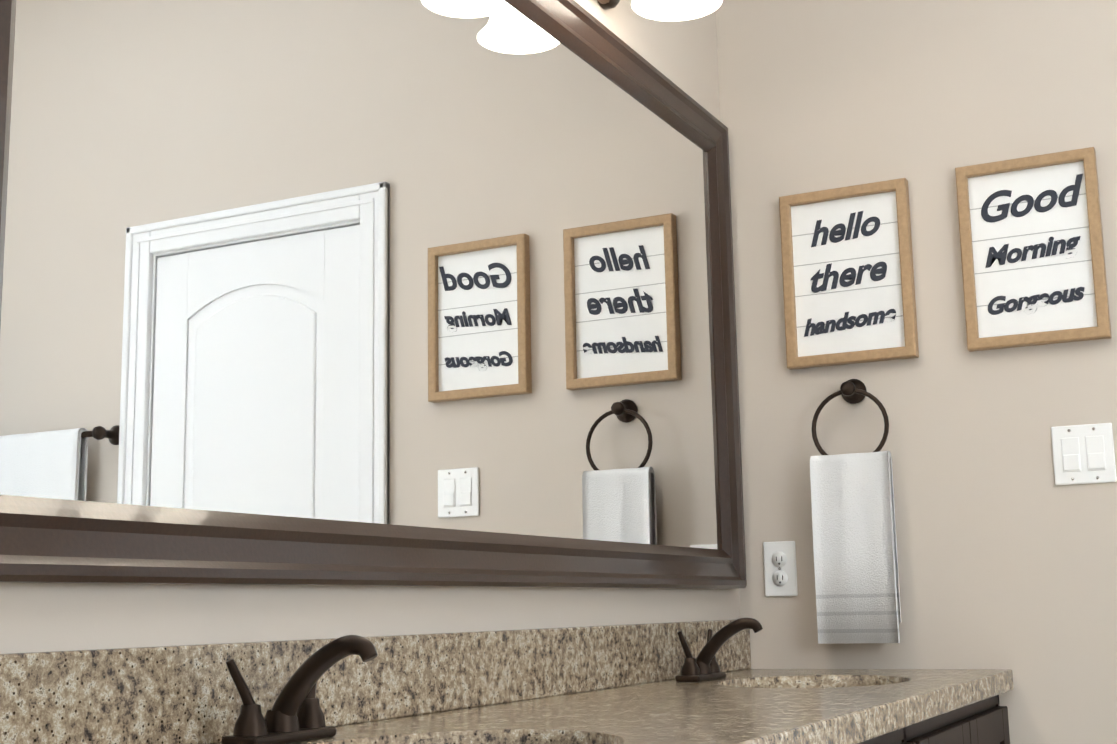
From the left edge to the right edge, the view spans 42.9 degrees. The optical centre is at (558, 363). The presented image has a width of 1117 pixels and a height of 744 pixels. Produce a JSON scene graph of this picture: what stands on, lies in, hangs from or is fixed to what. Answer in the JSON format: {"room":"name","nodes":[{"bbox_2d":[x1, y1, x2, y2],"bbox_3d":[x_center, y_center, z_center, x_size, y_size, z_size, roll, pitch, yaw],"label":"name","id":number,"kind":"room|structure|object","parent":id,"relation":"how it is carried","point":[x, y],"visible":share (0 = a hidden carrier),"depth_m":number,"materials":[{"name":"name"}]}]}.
{"room":"bathroom","nodes":[
{"label":"bathroom","id":0,"kind":"room"},
{"bbox_2d":[0,622,683,743],"bbox_3d":[-0.080,0.452,2.121,0.020,0.105,2.142,-6,-11,26],"label":"backsplash","id":1,"kind":"structure","parent":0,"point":[159,694],"depth_m":1.54,"materials":[{"name":"beige stone"}]},
{"bbox_2d":[0,0,739,653],"bbox_3d":[-0.054,-0.063,2.446,0.120,3.050,6.900,-6,-11,26],"label":"wall","id":2,"kind":"structure","parent":0,"point":[114,616],"depth_m":1.83,"materials":[{"name":"paint"}]},
{"bbox_2d":[0,0,746,588],"bbox_3d":[-0.091,-0.173,2.216,0.036,1.030,2.068,-6,-11,26],"label":"vanity mirror","id":3,"kind":"object","parent":2,"relation":"attached to","point":[366,292],"visible":1,"depth_m":1.87,"materials":[{"name":"brown metal"}]},
{"bbox_2d":[597,0,721,20],"bbox_3d":[-0.008,-0.812,2.270,0.255,0.210,0.984,-6,-11,26],"label":"sconce","id":4,"kind":"object","parent":2,"relation":"attached to","point":[671,10],"visible":1,"depth_m":2.65,"materials":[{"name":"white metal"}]},
{"bbox_2d":[716,0,1116,743],"bbox_3d":[2.172,-0.062,2.702,3.620,3.050,0.770,-6,-11,26],"label":"wall","id":5,"kind":"structure","parent":0,"point":[1006,552],"depth_m":2.98,"materials":[{"name":"paint"}]},
{"bbox_2d":[763,541,797,596],"bbox_3d":[0.476,0.442,3.050,0.072,0.117,0.009,-6,-11,26],"label":"outlet","id":6,"kind":"object","parent":5,"relation":"attached to","point":[780,570],"visible":1,"depth_m":3.05,"materials":[{"name":"white plastic"}]},
{"bbox_2d":[779,178,918,369],"bbox_3d":[0.622,-0.190,3.065,0.280,0.385,0.028,-6,-11,26],"label":"sign","id":7,"kind":"object","parent":5,"relation":"attached to","point":[848,277],"visible":1,"depth_m":3.06,"materials":[{"name":"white wood"}]},
{"bbox_2d":[810,379,900,643],"bbox_3d":[0.618,0.301,2.958,0.166,0.553,0.082,-6,-11,26],"label":"towel ring","id":8,"kind":"object","parent":5,"relation":"attached to","point":[857,589],"visible":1,"depth_m":2.91,"materials":[{"name":"white fabric"}]},
{"bbox_2d":[955,147,1111,351],"bbox_3d":[0.963,-0.229,2.896,0.275,0.388,0.028,-6,-11,26],"label":"sign","id":9,"kind":"object","parent":5,"relation":"attached to","point":[1032,253],"visible":1,"depth_m":2.89,"materials":[{"name":"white wood"}]},
{"bbox_2d":[1051,423,1116,484],"bbox_3d":[1.036,0.180,2.804,0.115,0.117,0.010,-6,-11,26],"label":"light switch","id":10,"kind":"object","parent":5,"relation":"attached to","point":[1084,454],"visible":1,"depth_m":2.80,"materials":[{"name":"white plastic"}]},
{"bbox_3d":[-0.284,1.496,2.311,7.940,0.060,7.140,-6,-11,26],"label":"floor","id":11,"kind":"structure","parent":0,"visible":0},
{"bbox_2d":[824,681,1013,743],"bbox_3d":[0.188,0.947,1.917,0.586,0.870,2.117,-6,-11,26],"label":"bathroom vanity","id":12,"kind":"object","parent":11,"relation":"on","point":[980,719],"depth_m":2.36,"materials":[{"name":"black"}]},
{"bbox_2d":[200,669,1012,743],"bbox_3d":[0.163,0.498,1.988,0.562,0.040,2.142,-6,-11,26],"label":"countertop","id":13,"kind":"structure","parent":12,"relation":"on","point":[786,706],"depth_m":1.89,"materials":[{"name":"beige stone"}]},
{"bbox_2d":[216,635,387,743],"bbox_3d":[-0.256,0.348,1.516,0.147,0.112,0.160,-6,-11,26],"label":"faucet","id":14,"kind":"object","parent":13,"relation":"on","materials":[{"name":"brown metal"}]},
{"bbox_2d":[672,617,767,680],"bbox_3d":[0.306,0.525,2.608,0.147,0.112,0.160,-6,-11,26],"label":"faucet","id":15,"kind":"object","parent":13,"relation":"on","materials":[{"name":"brown metal"}]}
]}

